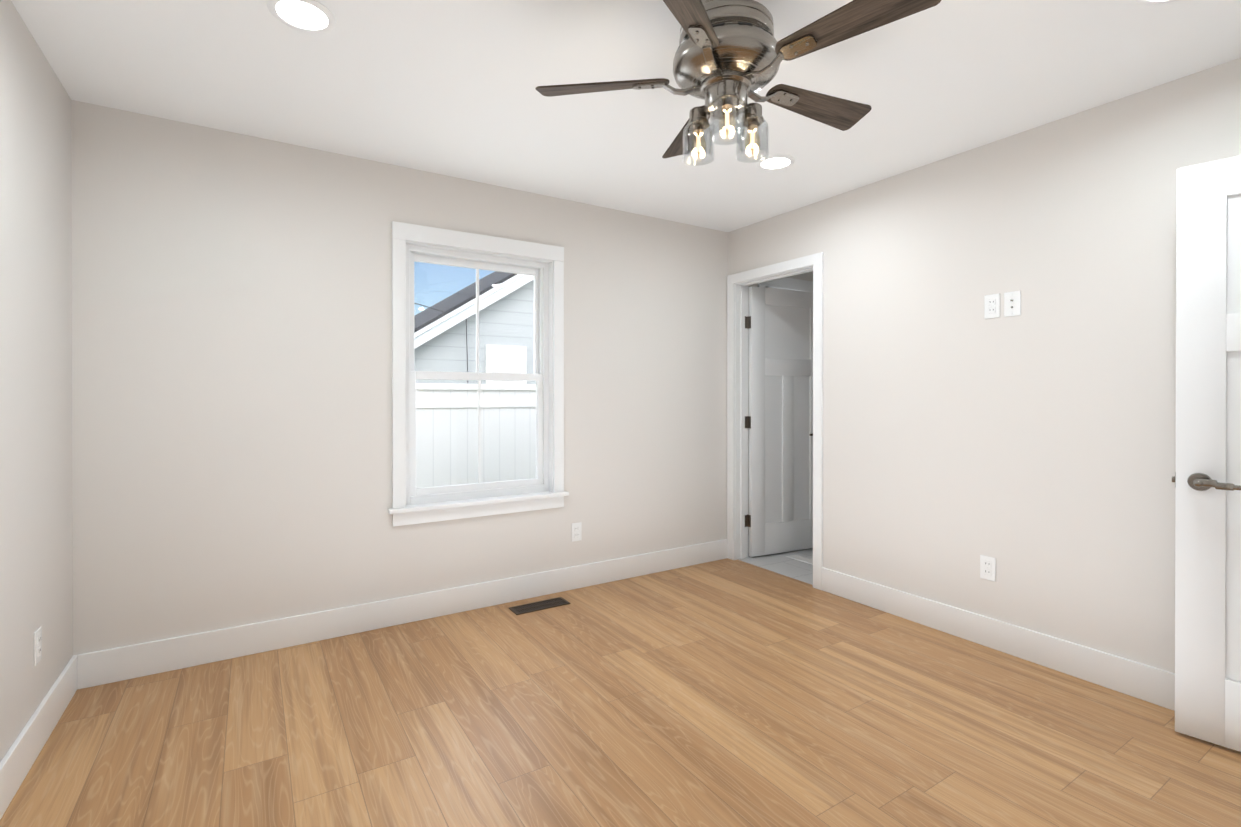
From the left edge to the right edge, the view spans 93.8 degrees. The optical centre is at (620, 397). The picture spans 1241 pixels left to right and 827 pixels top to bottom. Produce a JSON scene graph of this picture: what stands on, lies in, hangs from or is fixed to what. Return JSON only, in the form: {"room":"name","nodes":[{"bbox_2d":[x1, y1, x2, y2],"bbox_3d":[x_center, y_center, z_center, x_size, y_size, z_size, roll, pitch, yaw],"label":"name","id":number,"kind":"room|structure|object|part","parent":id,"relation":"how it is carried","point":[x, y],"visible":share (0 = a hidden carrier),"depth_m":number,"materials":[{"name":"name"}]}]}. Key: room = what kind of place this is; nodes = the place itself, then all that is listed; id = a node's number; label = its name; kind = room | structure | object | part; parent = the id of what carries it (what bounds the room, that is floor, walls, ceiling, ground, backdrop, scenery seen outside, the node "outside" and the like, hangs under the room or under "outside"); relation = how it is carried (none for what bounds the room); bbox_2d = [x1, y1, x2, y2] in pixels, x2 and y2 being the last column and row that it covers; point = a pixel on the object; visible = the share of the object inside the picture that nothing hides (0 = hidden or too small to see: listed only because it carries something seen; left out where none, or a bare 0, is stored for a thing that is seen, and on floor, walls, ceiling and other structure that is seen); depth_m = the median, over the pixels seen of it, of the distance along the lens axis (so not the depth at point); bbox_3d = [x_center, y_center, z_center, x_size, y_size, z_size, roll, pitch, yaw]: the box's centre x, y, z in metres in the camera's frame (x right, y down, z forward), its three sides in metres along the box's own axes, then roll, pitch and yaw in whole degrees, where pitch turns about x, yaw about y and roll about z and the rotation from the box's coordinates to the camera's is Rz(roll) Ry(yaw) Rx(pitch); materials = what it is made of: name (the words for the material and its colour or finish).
{"room":"empty bedroom","nodes":[
{"label":"empty bedroom","id":0,"kind":"room"},
{"bbox_2d":[0,0,72,761],"bbox_3d":[-1.359,0.037,0.862,0.120,2.520,3.580,0,0,-32],"label":"wall","id":1,"kind":"structure","parent":0,"point":[36,529],"depth_m":1.97,"materials":[{"name":"beige paint"}]},
{"bbox_2d":[34,626,41,665],"bbox_3d":[-2.007,0.858,2.003,0.008,0.115,0.070,0,0,-32],"label":"outlet","id":2,"kind":"object","parent":1,"relation":"attached to","point":[37,645],"visible":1,"depth_m":1.99,"materials":[{"name":"white plastic"}]},
{"bbox_2d":[0,655,79,818],"bbox_3d":[-1.322,1.146,0.937,0.017,0.142,3.420,0,0,-32],"label":"baseboard","id":3,"kind":"structure","parent":1,"relation":"attached to","point":[19,759],"depth_m":1.95,"materials":[{"name":"white wood"}]},
{"bbox_2d":[71,100,812,654],"bbox_3d":[-0.070,0.026,3.886,5.540,2.520,0.140,0,0,-32],"label":"wall","id":4,"kind":"structure","parent":0,"point":[231,378],"depth_m":2.85,"materials":[{"name":"beige paint"}]},
{"bbox_2d":[78,539,734,688],"bbox_3d":[-0.720,1.137,3.370,3.645,0.142,0.040,0,0,-32],"label":"baseboard","id":5,"kind":"structure","parent":4,"relation":"attached to","point":[101,667],"depth_m":2.98,"materials":[{"name":"white wood"}]},
{"bbox_2d":[388,221,568,526],"bbox_3d":[-0.814,-0.122,3.392,1.051,1.609,0.199,0,0,-32],"label":"window","id":6,"kind":"structure","parent":4,"relation":"in","point":[400,510],"depth_m":3.37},
{"bbox_2d":[572,522,581,541],"bbox_3d":[-0.277,0.852,3.670,0.070,0.115,0.008,0,0,-32],"label":"outlet","id":7,"kind":"object","parent":4,"relation":"attached to","point":[576,531],"visible":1,"depth_m":3.67,"materials":[{"name":"white plastic"}]},
{"bbox_2d":[0,548,1240,826],"bbox_3d":[0.891,1.252,2.380,5.540,0.080,3.720,0,0,-32],"label":"floor","id":8,"kind":"structure","parent":0,"point":[726,692],"depth_m":2.10,"materials":[{"name":"brown wood"}]},
{"bbox_2d":[509,597,569,614],"bbox_3d":[-0.467,1.206,3.359,0.335,0.006,0.125,0,0,-32],"label":"floor vent","id":9,"kind":"object","parent":8,"relation":"in","point":[537,606],"visible":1,"depth_m":3.35,"materials":[{"name":"brown metal"}]},
{"bbox_2d":[11,0,1240,231],"bbox_3d":[0.192,-1.277,1.927,3.885,0.100,3.720,0,0,-32],"label":"ceiling","id":10,"kind":"structure","parent":0,"point":[441,86],"depth_m":2.25,"materials":[{"name":"white paint"}]},
{"bbox_2d":[267,0,335,33],"bbox_3d":[-1.017,-1.222,1.857,0.194,0.008,0.194,0,0,-32],"label":"recessed light","id":11,"kind":"object","parent":10,"relation":"in","point":[312,16],"visible":1,"depth_m":1.86,"materials":[{"name":"white plastic"}]},
{"bbox_2d":[535,0,940,165],"bbox_3d":[0.351,-0.984,1.760,1.103,0.486,1.127,0,0,-32],"label":"ceiling fan","id":12,"kind":"object","parent":10,"relation":"hanging from","point":[730,56],"visible":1,"depth_m":1.66,"materials":[{"name":"silver metal"}]},
{"bbox_3d":[0.000,-0.954,1.800,0.520,0.061,0.120,0,0,9],"label":"blade","id":13,"kind":"part","parent":12,"relation":"part of","materials":[{"name":"brown wood"}]},
{"bbox_3d":[0.264,-0.955,2.070,0.120,0.061,0.520,0,0,-9],"label":"blade","id":14,"kind":"part","parent":12,"relation":"part of","materials":[{"name":"brown wood"}]},
{"bbox_3d":[0.176,-0.953,1.465,0.120,0.061,0.520,0,0,27],"label":"blade","id":15,"kind":"part","parent":12,"relation":"part of","materials":[{"name":"brown wood"}]},
{"bbox_3d":[0.243,-0.798,1.812,0.047,0.095,0.047,0,0,-32],"label":"bulb","id":16,"kind":"part","parent":12,"relation":"part of","materials":[{"name":"glass"}]},
{"bbox_3d":[0.243,-0.798,1.812,0.099,0.114,0.099,0,0,-32],"label":"lamp shade","id":17,"kind":"part","parent":12,"relation":"part of","materials":[{"name":"clear glass"}]},
{"bbox_3d":[0.305,-0.798,1.660,0.099,0.114,0.099,0,0,-32],"label":"lamp shade","id":18,"kind":"part","parent":12,"relation":"part of","materials":[{"name":"clear glass"}]},
{"bbox_3d":[0.305,-0.797,1.660,0.047,0.095,0.047,0,0,-32],"label":"bulb","id":19,"kind":"part","parent":12,"relation":"part of","materials":[{"name":"glass"}]},
{"bbox_3d":[0.406,-0.798,1.789,0.099,0.114,0.099,0,0,-32],"label":"lamp shade","id":20,"kind":"part","parent":12,"relation":"part of","materials":[{"name":"clear glass"}]},
{"bbox_3d":[0.406,-0.798,1.789,0.047,0.095,0.047,0,0,-32],"label":"bulb","id":21,"kind":"part","parent":12,"relation":"part of","materials":[{"name":"glass"}]},
{"bbox_3d":[0.603,-0.955,1.903,0.520,0.061,0.120,0,0,-27],"label":"blade","id":22,"kind":"part","parent":12,"relation":"part of","materials":[{"name":"brown wood"}]},
{"bbox_3d":[0.548,-0.953,1.529,0.520,0.061,0.120,0,0,45],"label":"blade","id":23,"kind":"part","parent":12,"relation":"part of","materials":[{"name":"brown wood"}]},
{"bbox_2d":[757,155,794,169],"bbox_3d":[0.812,-1.226,3.044,0.194,0.008,0.194,0,0,-32],"label":"recessed light","id":24,"kind":"object","parent":10,"relation":"in","point":[775,162],"visible":0.88,"depth_m":3.04,"materials":[{"name":"white plastic"}]},
{"bbox_2d":[1136,0,1176,5],"bbox_3d":[1.650,-1.222,1.717,0.194,0.008,0.194,0,0,-32],"label":"recessed light","id":25,"kind":"object","parent":10,"relation":"in","point":[1151,2],"visible":1,"depth_m":1.79,"materials":[{"name":"white plastic"}]},
{"bbox_2d":[758,277,812,291],"bbox_3d":[1.431,-0.417,4.729,0.870,1.089,0.045,0,0,-32],"label":"ceiling","id":26,"kind":"structure","parent":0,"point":[785,283],"depth_m":4.69,"materials":[{"name":"white paint"}]},
{"bbox_2d":[728,58,1240,672],"bbox_3d":[1.818,-0.010,2.882,0.120,2.440,3.580,0,0,-32],"label":"wall","id":27,"kind":"structure","parent":0,"point":[1032,448],"depth_m":2.70,"materials":[{"name":"beige paint"}]},
{"bbox_2d":[727,252,823,589],"bbox_3d":[1.091,0.152,4.026,0.156,2.115,0.852,0,0,-32],"label":"door frame","id":28,"kind":"structure","parent":27,"relation":"attached to","point":[738,284],"depth_m":4.29,"materials":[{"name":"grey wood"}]},
{"bbox_2d":[747,286,812,556],"bbox_3d":[1.285,0.183,4.494,0.724,2.018,0.159,0,0,-25],"label":"bathroom door","id":29,"kind":"structure","parent":28,"relation":"attached to","point":[780,416],"depth_m":4.46,"materials":[{"name":"white paint"}]},
{"bbox_2d":[980,555,995,581],"bbox_3d":[1.783,0.830,2.821,0.008,0.115,0.070,0,0,-32],"label":"electrical outlet","id":30,"kind":"object","parent":27,"relation":"attached to","point":[987,567],"visible":1,"depth_m":2.82,"materials":[{"name":"white plastic"}]},
{"bbox_2d":[984,293,999,318],"bbox_3d":[1.792,-0.438,2.803,0.008,0.115,0.070,0,0,-32],"label":"outlet","id":31,"kind":"object","parent":27,"relation":"attached to","point":[991,305],"visible":1,"depth_m":2.80,"materials":[{"name":"white plastic"}]},
{"bbox_2d":[822,567,1174,710],"bbox_3d":[1.960,1.140,2.537,0.015,0.142,2.598,0,0,-32],"label":"baseboard","id":32,"kind":"structure","parent":27,"relation":"attached to","point":[1148,683],"depth_m":2.70,"materials":[{"name":"white wood"}]},
{"bbox_2d":[1004,291,1020,316],"bbox_3d":[1.837,-0.438,2.727,0.014,0.115,0.070,0,0,-32],"label":"wall outlet","id":33,"kind":"object","parent":27,"relation":"attached to","point":[1012,303],"visible":1,"depth_m":2.73,"materials":[{"name":"white plastic"}]},
{"bbox_3d":[1.158,-0.002,0.412,3.645,2.440,0.120,0,0,-32],"label":"wall","id":34,"kind":"structure","parent":0,"visible":0},
{"bbox_2d":[1172,155,1240,751],"bbox_3d":[2.306,0.193,1.754,0.159,2.018,0.934,0,0,-41],"label":"entry door","id":35,"kind":"structure","parent":34,"relation":"in","point":[1206,478],"depth_m":2.02,"materials":[{"name":"white paint"}]},
{"label":"outside","id":36,"kind":"structure","parent":0,"visible":0},
{"bbox_3d":[-6.137,1.758,17.810,34.000,0.100,29.860,0,0,-32],"label":"ground","id":37,"kind":"structure","parent":36,"visible":0},
{"bbox_2d":[414,271,535,383],"bbox_3d":[-1.424,-0.889,13.000,9.680,5.228,9.520,0,0,-32],"label":"house","id":38,"kind":"structure","parent":37,"relation":"on","point":[458,308],"depth_m":7.47,"materials":[{"name":"white"}]},
{"bbox_2d":[414,303,467,383],"bbox_3d":[-5.480,-1.199,4.595,8.937,2.406,0.762,0,0,-32],"label":"wire","id":39,"kind":"object","parent":38,"relation":"attached to","point":[466,335],"depth_m":7.28,"materials":[{"name":"black"}]},
{"bbox_2d":[416,383,535,487],"bbox_3d":[0.528,0.773,6.396,19.000,1.950,0.170,0,0,-32],"label":"fence","id":40,"kind":"object","parent":37,"relation":"on","point":[466,415],"depth_m":5.20,"materials":[{"name":"white"}]}
]}

